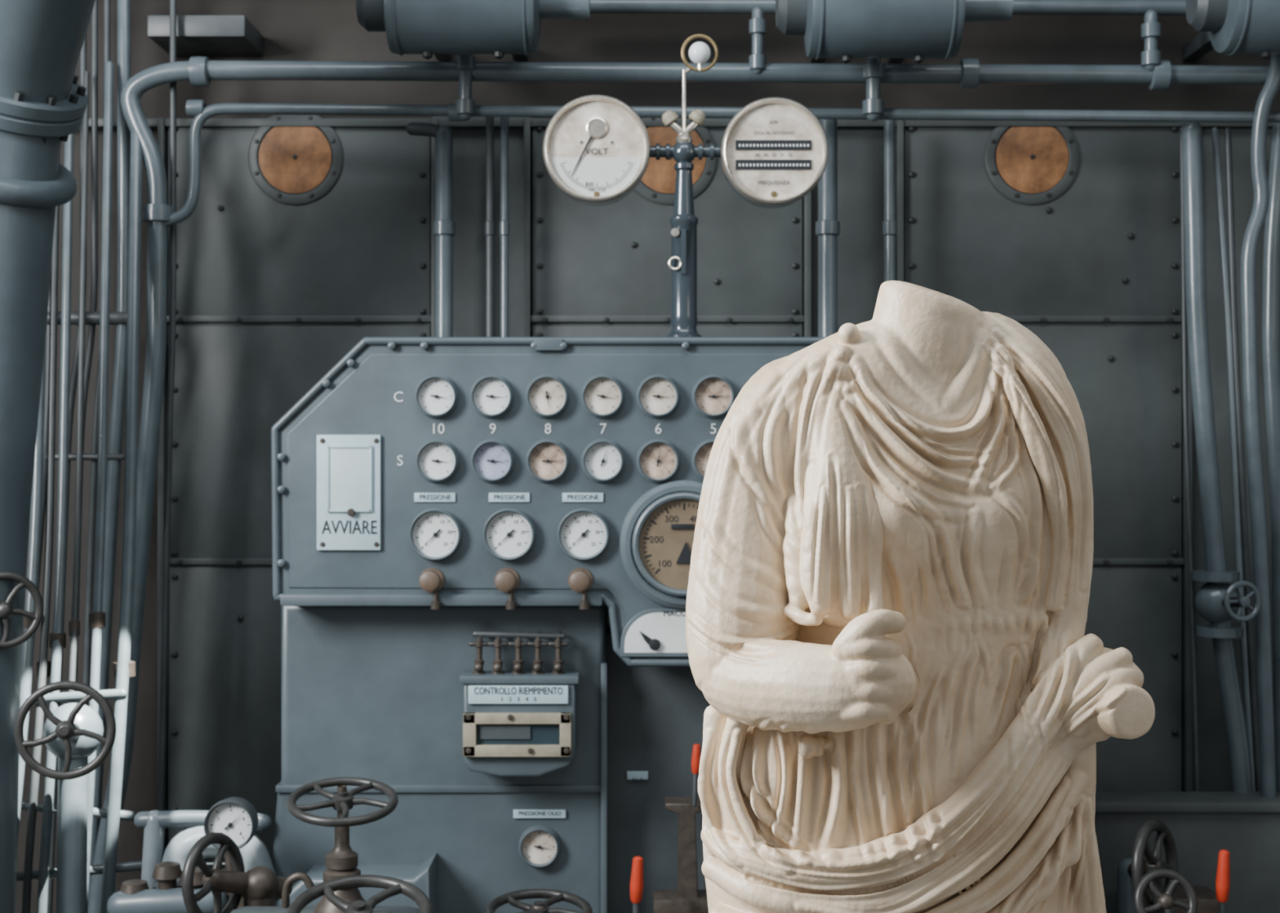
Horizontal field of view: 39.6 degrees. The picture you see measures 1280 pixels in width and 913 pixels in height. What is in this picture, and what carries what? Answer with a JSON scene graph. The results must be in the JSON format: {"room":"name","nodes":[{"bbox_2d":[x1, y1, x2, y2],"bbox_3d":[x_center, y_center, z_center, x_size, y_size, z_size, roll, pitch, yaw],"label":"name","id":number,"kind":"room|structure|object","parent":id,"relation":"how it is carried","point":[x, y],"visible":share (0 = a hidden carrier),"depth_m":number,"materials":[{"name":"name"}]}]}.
{"room":"power station hall","nodes":[
{"label":"power station hall","id":0,"kind":"room"},
{"bbox_2d":[16,0,1279,912],"bbox_3d":[0.000,-1.009,7.385,16.000,6.882,0.330,0,0,0],"label":"wall","id":1,"kind":"structure","parent":0,"point":[272,295],"depth_m":7.25,"materials":[{"name":"metal"}]},
{"bbox_2d":[147,15,263,56],"bbox_3d":[-1.736,-1.685,7.125,0.383,0.086,0.350,0,0,0],"label":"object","id":2,"kind":"object","parent":1,"relation":"attached to","point":[196,35],"visible":0.8,"depth_m":6.96,"materials":[{"name":"paint"}]},
{"bbox_2d":[247,115,342,204],"bbox_3d":[-1.405,-1.220,7.237,0.386,0.386,0.022,0,0,0],"label":"porthole cover","id":3,"kind":"object","parent":1,"relation":"attached to","point":[298,160],"visible":1,"depth_m":7.24,"materials":[{"name":"metal"}]},
{"bbox_2d":[355,0,590,60],"bbox_3d":[-0.606,-1.645,6.808,0.842,0.388,0.984,0,0,0],"label":"drum","id":4,"kind":"object","parent":1,"relation":"attached to","point":[442,28],"visible":1,"depth_m":6.39,"materials":[{"name":"paint"}]},
{"bbox_2d":[635,118,716,204],"bbox_3d":[0.120,-1.220,7.237,0.386,0.386,0.022,0,0,0],"label":"porthole cover","id":5,"kind":"object","parent":1,"relation":"attached to","point":[660,175],"visible":0.53,"depth_m":7.24,"materials":[{"name":"metal"}]},
{"bbox_2d":[775,0,1013,63],"bbox_3d":[0.926,-1.636,6.805,0.851,0.400,0.990,0,0,0],"label":"drum","id":6,"kind":"object","parent":1,"relation":"attached to","point":[895,30],"visible":1,"depth_m":6.38,"materials":[{"name":"paint"}]},
{"bbox_2d":[984,126,1079,204],"bbox_3d":[1.597,-1.220,7.237,0.386,0.386,0.022,0,0,0],"label":"porthole cover","id":7,"kind":"object","parent":1,"relation":"attached to","point":[1028,160],"visible":0.92,"depth_m":7.24,"materials":[{"name":"paint"}]},
{"bbox_2d":[1182,0,1279,60],"bbox_3d":[2.475,-1.645,6.808,0.917,0.388,0.984,0,0,0],"label":"drum","id":8,"kind":"object","parent":1,"relation":"attached to","point":[1228,27],"visible":1,"depth_m":6.42,"materials":[{"name":"paint"}]},
{"bbox_2d":[589,0,1186,15],"bbox_3d":[1.232,-1.760,6.950,3.446,0.076,0.063,0,0,0],"label":"pipe","id":9,"kind":"object","parent":8,"relation":"attached to","point":[1055,7],"visible":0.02,"depth_m":6.92,"materials":[{"name":"metal"}]},
{"bbox_3d":[0.000,2.100,2.500,16.000,0.100,13.000,0,0,0],"label":"floor","id":10,"kind":"structure","parent":0,"visible":0},
{"bbox_2d":[0,571,44,649],"bbox_3d":[-2.133,1.250,6.007,0.241,1.750,0.533,0,0,-16],"label":"handwheel","id":11,"kind":"object","parent":10,"relation":"on","point":[6,610],"visible":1,"depth_m":5.82,"materials":[{"name":"metal"}]},
{"bbox_2d":[0,0,95,912],"bbox_3d":[-1.942,0.033,5.655,0.589,4.272,1.188,0,0,-40],"label":"pipe","id":12,"kind":"object","parent":10,"relation":"on","point":[42,103],"visible":0.99,"depth_m":5.79,"materials":[{"name":"metal"}]},
{"bbox_2d":[13,680,116,912],"bbox_3d":[-1.855,1.388,5.888,0.311,1.360,0.643,0,0,-9],"label":"handwheel","id":13,"kind":"object","parent":10,"relation":"on","point":[73,732],"visible":1,"depth_m":6.04,"materials":[{"name":"metal"}]},
{"bbox_2d":[16,60,142,912],"bbox_3d":[-2.066,0.290,6.575,0.645,3.636,0.596,0,0,0],"label":"pipes","id":14,"kind":"object","parent":10,"relation":"on","point":[124,668],"visible":0.62,"depth_m":6.50,"materials":[{"name":"metal"}]},
{"bbox_2d":[17,0,176,912],"bbox_3d":[-2.158,0.176,6.900,0.711,4.145,0.072,0,0,0],"label":"bundle","id":15,"kind":"object","parent":10,"relation":"on","point":[119,318],"visible":0.45,"depth_m":6.90,"materials":[{"name":"paint"}]},
{"bbox_2d":[181,832,293,912],"bbox_3d":[-1.269,1.560,5.545,0.401,0.788,0.136,0,0,-43],"label":"handwheel","id":16,"kind":"object","parent":10,"relation":"on","point":[260,886],"visible":0.97,"depth_m":5.52,"materials":[{"name":"metal"}]},
{"bbox_2d":[230,872,314,912],"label":"pipe","id":17,"kind":"object","parent":10,"relation":"on","point":[295,877],"depth_m":5.29,"materials":[{"name":"metal"}]},
{"bbox_2d":[285,875,432,912],"bbox_3d":[-0.790,1.474,5.000,0.412,0.511,0.397,0,0,0],"label":"handwheel","id":18,"kind":"object","parent":10,"relation":"on","point":[393,886],"visible":1,"depth_m":5.09,"materials":[{"name":"metal"}]},
{"bbox_2d":[405,122,455,337],"bbox_3d":[-0.831,0.532,7.050,0.197,3.716,0.087,0,0,0],"label":"vertical pipe","id":19,"kind":"object","parent":10,"relation":"on","point":[443,226],"visible":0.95,"depth_m":7.02,"materials":[{"name":"metal"}]},
{"bbox_2d":[484,116,494,337],"bbox_3d":[-0.596,0.498,7.050,0.040,3.746,0.040,0,0,0],"label":"vertical pipe","id":20,"kind":"object","parent":10,"relation":"on","point":[489,223],"visible":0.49,"depth_m":7.04,"materials":[{"name":"metal"}]},
{"bbox_2d":[272,603,710,912],"bbox_3d":[0.132,1.020,6.320,2.827,2.037,0.800,0,0,0],"label":"tall cabinet","id":21,"kind":"object","parent":10,"relation":"on","point":[374,693],"visible":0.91,"depth_m":6.12,"materials":[{"name":"metal"}]},
{"bbox_2d":[106,810,276,912],"bbox_3d":[-1.499,1.596,6.025,0.508,0.766,0.450,0,0,0],"label":"valve manifold","id":22,"kind":"object","parent":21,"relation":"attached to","point":[159,889],"visible":0.61,"depth_m":6.04,"materials":[{"name":"paint"}]},
{"bbox_2d":[203,797,258,902],"bbox_3d":[-1.346,1.554,5.867,0.168,0.856,0.105,0,0,0],"label":"pressure gauge","id":23,"kind":"object","parent":22,"relation":"attached to","point":[236,818],"visible":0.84,"depth_m":5.84,"materials":[{"name":"glass"}]},
{"bbox_2d":[286,777,398,882],"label":"valve","id":24,"kind":"object","parent":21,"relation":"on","point":[342,859],"depth_m":5.28,"materials":[{"name":"metal"}]},
{"bbox_2d":[459,631,580,777],"bbox_3d":[-0.404,0.835,6.015,0.399,0.481,0.210,0,0,0],"label":"control box","id":25,"kind":"object","parent":21,"relation":"attached to","point":[518,722],"visible":1,"depth_m":5.94,"materials":[{"name":"paint"}]},
{"bbox_2d":[518,825,560,867],"bbox_3d":[-0.345,1.341,6.101,0.145,0.145,0.036,0,0,0],"label":"gauge","id":26,"kind":"object","parent":21,"relation":"attached to","point":[539,846],"visible":1,"depth_m":6.11,"materials":[{"name":"glass"}]},
{"bbox_2d":[271,337,826,666],"bbox_3d":[0.129,0.153,6.035,2.748,1.112,0.170,0,0,0],"label":"control panel","id":27,"kind":"object","parent":21,"relation":"attached to","point":[371,390],"visible":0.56,"depth_m":5.99,"materials":[{"name":"grey metal"}]},
{"bbox_2d":[316,435,381,550],"bbox_3d":[-0.981,0.121,5.977,0.215,0.388,0.038,0,0,0],"label":"plaque","id":28,"kind":"object","parent":27,"relation":"attached to","point":[348,467],"visible":1,"depth_m":5.98,"materials":[{"name":"white metal"}]},
{"bbox_2d":[419,568,444,610],"bbox_3d":[-0.702,0.446,5.955,0.084,0.142,0.078,0,0,0],"label":"handle","id":29,"kind":"object","parent":27,"relation":"attached to","point":[431,580],"depth_m":5.92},
{"bbox_2d":[408,508,462,560],"bbox_3d":[-0.688,0.263,5.977,0.177,0.177,0.036,0,0,0],"label":"pressure gauge","id":30,"kind":"object","parent":27,"relation":"attached to","point":[434,534],"visible":1,"depth_m":5.98,"materials":[{"name":"glass"}]},
{"bbox_2d":[414,374,458,418],"bbox_3d":[-0.685,-0.202,5.977,0.149,0.149,0.036,0,0,0],"label":"gauge","id":31,"kind":"object","parent":27,"relation":"attached to","point":[436,396],"visible":1,"depth_m":5.98,"materials":[{"name":"glass"}]},
{"bbox_2d":[415,439,459,483],"bbox_3d":[-0.683,0.015,5.977,0.149,0.149,0.036,0,0,0],"label":"gauge","id":32,"kind":"object","parent":27,"relation":"attached to","point":[437,460],"visible":1,"depth_m":5.98,"materials":[{"name":"glass"}]},
{"bbox_2d":[470,374,514,418],"bbox_3d":[-0.499,-0.202,5.977,0.149,0.149,0.036,0,0,0],"label":"gauge","id":33,"kind":"object","parent":27,"relation":"attached to","point":[491,396],"visible":1,"depth_m":5.98,"materials":[{"name":"glass"}]},
{"bbox_2d":[470,439,515,483],"bbox_3d":[-0.496,0.015,5.977,0.149,0.149,0.036,0,0,0],"label":"gauge","id":34,"kind":"object","parent":27,"relation":"attached to","point":[492,460],"visible":1,"depth_m":5.98,"materials":[{"name":"glass"}]},
{"bbox_2d":[494,568,519,610],"bbox_3d":[-0.449,0.446,5.955,0.084,0.142,0.078,0,0,0],"label":"handle","id":35,"kind":"object","parent":27,"relation":"attached to","point":[506,580],"depth_m":5.92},
{"bbox_2d":[483,508,535,560],"bbox_3d":[-0.440,0.263,5.977,0.177,0.177,0.036,0,0,0],"label":"pressure gauge","id":36,"kind":"object","parent":27,"relation":"attached to","point":[508,534],"visible":1,"depth_m":5.98,"materials":[{"name":"glass"}]},
{"bbox_2d":[524,374,569,418],"bbox_3d":[-0.312,-0.202,5.977,0.149,0.149,0.036,0,0,0],"label":"gauge","id":37,"kind":"object","parent":27,"relation":"attached to","point":[547,396],"visible":1,"depth_m":5.98,"materials":[{"name":"glass"}]},
{"bbox_2d":[525,439,569,483],"bbox_3d":[-0.310,0.015,5.977,0.149,0.149,0.036,0,0,0],"label":"gauge","id":38,"kind":"object","parent":27,"relation":"attached to","point":[547,460],"visible":1,"depth_m":5.98,"materials":[{"name":"glass"}]},
{"bbox_2d":[568,568,592,610],"bbox_3d":[-0.201,0.446,5.955,0.084,0.142,0.078,0,0,0],"label":"handle","id":39,"kind":"object","parent":27,"relation":"attached to","point":[580,580],"depth_m":5.92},
{"bbox_2d":[557,508,609,560],"bbox_3d":[-0.190,0.263,5.977,0.177,0.177,0.036,0,0,0],"label":"pressure gauge","id":40,"kind":"object","parent":27,"relation":"attached to","point":[583,534],"visible":1,"depth_m":5.98,"materials":[{"name":"glass"}]},
{"bbox_2d":[580,374,624,418],"bbox_3d":[-0.126,-0.202,5.977,0.149,0.149,0.036,0,0,0],"label":"gauge","id":41,"kind":"object","parent":27,"relation":"attached to","point":[602,396],"visible":1,"depth_m":5.98,"materials":[{"name":"glass"}]},
{"bbox_2d":[581,439,625,483],"bbox_3d":[-0.124,0.015,5.977,0.149,0.149,0.036,0,0,0],"label":"gauge","id":42,"kind":"object","parent":27,"relation":"attached to","point":[602,460],"visible":1,"depth_m":5.98,"materials":[{"name":"glass"}]},
{"bbox_2d":[620,608,688,657],"bbox_3d":[0.149,0.592,5.976,0.430,0.162,0.036,0,0,0],"label":"indicator","id":43,"kind":"object","parent":27,"relation":"attached to","point":[656,632],"visible":0.66,"depth_m":5.98,"materials":[{"name":"paint"}]},
{"bbox_2d":[635,374,679,418],"bbox_3d":[0.061,-0.202,5.977,0.149,0.149,0.036,0,0,0],"label":"gauge","id":44,"kind":"object","parent":27,"relation":"attached to","point":[658,396],"visible":1,"depth_m":5.98,"materials":[{"name":"glass"}]},
{"bbox_2d":[635,439,679,483],"bbox_3d":[0.062,0.015,5.977,0.149,0.149,0.036,0,0,0],"label":"gauge","id":45,"kind":"object","parent":27,"relation":"attached to","point":[658,460],"visible":1,"depth_m":5.98,"materials":[{"name":"glass"}]},
{"bbox_2d":[631,492,700,596],"bbox_3d":[0.148,0.294,5.938,0.349,0.349,0.036,0,0,0],"label":"gauge","id":46,"kind":"object","parent":27,"relation":"attached to","point":[663,536],"visible":0.54,"depth_m":5.94,"materials":[{"name":"glass"}]},
{"bbox_2d":[542,34,828,337],"bbox_3d":[0.155,-0.923,6.114,0.970,1.046,0.193,0,0,0],"label":"stand","id":47,"kind":"object","parent":27,"relation":"on","point":[597,149],"visible":0.99,"depth_m":6.04,"materials":[{"name":"silver metal"}]},
{"bbox_2d":[691,439,715,480],"bbox_3d":[0.248,0.015,5.977,0.149,0.149,0.036,0,0,0],"label":"gauge","id":48,"kind":"object","parent":27,"relation":"attached to","point":[700,455],"visible":0.4,"depth_m":5.98,"materials":[{"name":"glass"}]},
{"bbox_2d":[691,374,735,418],"bbox_3d":[0.248,-0.202,5.977,0.149,0.149,0.036,0,0,0],"label":"gauge","id":49,"kind":"object","parent":27,"relation":"attached to","point":[713,396],"visible":0.96,"depth_m":5.98,"materials":[{"name":"glass"}]},
{"bbox_2d":[499,116,509,337],"bbox_3d":[-0.537,0.498,7.050,0.040,3.746,0.040,0,0,0],"label":"vertical pipe","id":50,"kind":"object","parent":10,"relation":"on","point":[504,223],"visible":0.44,"depth_m":7.04,"materials":[{"name":"metal"}]},
{"bbox_2d":[484,888,592,912],"bbox_3d":[-0.319,1.651,5.600,0.339,0.504,0.336,0,0,0],"label":"handwheel","id":51,"kind":"object","parent":10,"relation":"on","point":[553,896],"visible":1,"depth_m":5.67,"materials":[{"name":"metal"}]},
{"bbox_2d":[630,856,643,912],"bbox_3d":[-0.011,1.631,5.800,0.045,0.650,0.045,0,0,0],"label":"handle","id":52,"kind":"object","parent":10,"relation":"on","point":[637,874],"visible":1,"depth_m":5.78,"materials":[{"name":"paint"}]},
{"bbox_2d":[88,56,1269,912],"bbox_3d":[0.384,0.255,6.850,5.070,3.594,0.117,0,0,0],"label":"pipe","id":53,"kind":"object","parent":10,"relation":"on","point":[200,71],"visible":0.84,"depth_m":6.82,"materials":[{"name":"metal"}]},
{"bbox_2d":[455,53,475,120],"bbox_3d":[-0.670,-1.439,6.820,0.076,0.301,0.076,0,0,0],"label":"riser pipe","id":54,"kind":"object","parent":53,"relation":"attached to","point":[464,63],"visible":0.74,"depth_m":6.79,"materials":[{"name":"metal"}]},
{"bbox_2d":[164,99,1279,226],"bbox_3d":[0.522,-1.129,6.850,4.761,0.493,0.068,0,0,0],"label":"pipe","id":55,"kind":"object","parent":53,"relation":"attached to","point":[197,109],"visible":0.95,"depth_m":6.83,"materials":[{"name":"metal"}]},
{"bbox_2d":[748,6,766,74],"bbox_3d":[0.451,-1.596,6.820,0.066,0.263,0.066,0,0,0],"label":"riser pipe","id":56,"kind":"object","parent":53,"relation":"on","point":[757,24],"visible":1,"depth_m":6.80,"materials":[{"name":"metal"}]},
{"bbox_2d":[862,57,884,121],"bbox_3d":[0.896,-1.423,6.820,0.085,0.276,0.085,0,0,0],"label":"riser pipe","id":57,"kind":"object","parent":53,"relation":"attached to","point":[873,107],"visible":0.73,"depth_m":6.79,"materials":[{"name":"metal"}]},
{"bbox_2d":[1141,9,1160,71],"bbox_3d":[1.960,-1.596,6.820,0.076,0.238,0.076,0,0,0],"label":"riser pipe","id":58,"kind":"object","parent":53,"relation":"on","point":[1151,28],"visible":1,"depth_m":6.79,"materials":[{"name":"metal"}]},
{"bbox_2d":[1240,53,1279,798],"bbox_3d":[2.395,0.149,6.825,0.161,3.473,0.107,0,0,0],"label":"riser pipe","id":59,"kind":"object","parent":53,"relation":"attached to","point":[1269,91],"visible":0.99,"depth_m":6.83,"materials":[{"name":"metal"}]},
{"bbox_2d":[653,797,708,912],"bbox_3d":[0.141,1.592,6.045,0.193,0.840,0.150,0,0,0],"label":"bracket","id":60,"kind":"object","parent":10,"relation":"on","point":[687,899],"visible":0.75,"depth_m":6.00,"materials":[{"name":"brown metal"}]},
{"bbox_2d":[691,744,700,807],"bbox_3d":[0.189,1.073,5.980,0.033,0.211,0.033,0,0,0],"label":"handle","id":61,"kind":"object","parent":60,"relation":"attached to","point":[695,758],"visible":0.96,"depth_m":5.97,"materials":[{"name":"paint"}]},
{"bbox_2d":[815,119,839,337],"bbox_3d":[0.745,0.515,7.050,0.097,3.758,0.095,0,0,0],"label":"vertical pipe","id":62,"kind":"object","parent":10,"relation":"on","point":[827,226],"visible":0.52,"depth_m":7.02,"materials":[{"name":"metal"}]},
{"bbox_2d":[882,120,897,282],"bbox_3d":[0.991,0.515,7.050,0.057,3.726,0.055,0,0,0],"label":"vertical pipe","id":63,"kind":"object","parent":10,"relation":"on","point":[889,224],"visible":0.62,"depth_m":7.03,"materials":[{"name":"metal"}]},
{"bbox_2d":[1116,819,1177,912],"bbox_3d":[1.829,1.730,6.352,0.204,0.881,0.386,0,0,7],"label":"handwheel","id":64,"kind":"object","parent":10,"relation":"on","point":[1130,871],"visible":0.7,"depth_m":6.33,"materials":[{"name":"metal"}]},
{"bbox_2d":[1133,868,1197,912],"bbox_3d":[1.807,1.774,6.247,0.228,0.708,0.385,0,0,0],"label":"handwheel","id":65,"kind":"object","parent":10,"relation":"on","point":[1165,903],"visible":0.99,"depth_m":6.10,"materials":[{"name":"metal"}]},
{"bbox_2d":[1094,791,1279,912],"bbox_3d":[2.266,1.756,6.750,1.147,0.893,0.400,0,0,0],"label":"cabinet","id":66,"kind":"object","parent":10,"relation":"on","point":[1201,825],"depth_m":6.75,"materials":[{"name":"metal"}]},
{"bbox_2d":[1179,126,1199,791],"bbox_3d":[2.178,0.513,7.000,0.106,3.626,0.019,0,0,0],"label":"conduit","id":67,"kind":"object","parent":10,"relation":"on","point":[1184,365],"visible":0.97,"depth_m":6.99,"materials":[{"name":"metal"}]},
{"bbox_2d":[1181,122,1261,793],"bbox_3d":[2.293,0.496,6.896,0.282,3.620,0.312,0,0,-24],"label":"pipe","id":68,"kind":"object","parent":10,"relation":"on","point":[1217,602],"visible":0.98,"depth_m":6.92,"materials":[{"name":"metal"}]},
{"bbox_2d":[1215,849,1230,912],"bbox_3d":[2.033,1.732,6.200,0.048,0.717,0.048,0,0,0],"label":"handle","id":69,"kind":"object","parent":10,"relation":"on","point":[1223,876],"visible":1,"depth_m":6.18,"materials":[{"name":"paint"}]},
{"bbox_2d":[1211,127,1255,791],"bbox_3d":[2.366,0.516,7.000,0.232,3.626,0.026,0,0,0],"label":"conduit","id":70,"kind":"object","parent":10,"relation":"on","point":[1215,135],"visible":0.87,"depth_m":6.99,"materials":[{"name":"metal"}]},
{"bbox_2d":[1224,127,1261,791],"bbox_3d":[2.404,0.516,7.000,0.206,3.626,0.026,0,0,0],"label":"conduit","id":71,"kind":"object","parent":10,"relation":"on","point":[1228,139],"visible":0.88,"depth_m":6.99,"materials":[{"name":"metal"}]},
{"bbox_2d":[1262,123,1279,791],"bbox_3d":[2.513,0.500,7.000,0.124,3.697,0.065,0,0,0],"label":"conduit","id":72,"kind":"object","parent":10,"relation":"on","point":[1271,253],"visible":0.94,"depth_m":6.98,"materials":[{"name":"metal"}]},
{"bbox_3d":[0.427,1.619,2.650,0.760,0.861,0.600,0,0,0],"label":"pedestal","id":73,"kind":"object","parent":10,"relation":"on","visible":0},
{"bbox_2d":[685,280,1155,912],"bbox_3d":[0.402,0.465,2.599,0.671,1.449,0.477,0,0,0],"label":"marble statue","id":74,"kind":"object","parent":73,"relation":"on","point":[906,691],"visible":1,"depth_m":2.51,"materials":[{"name":"beige stone"}]}
]}

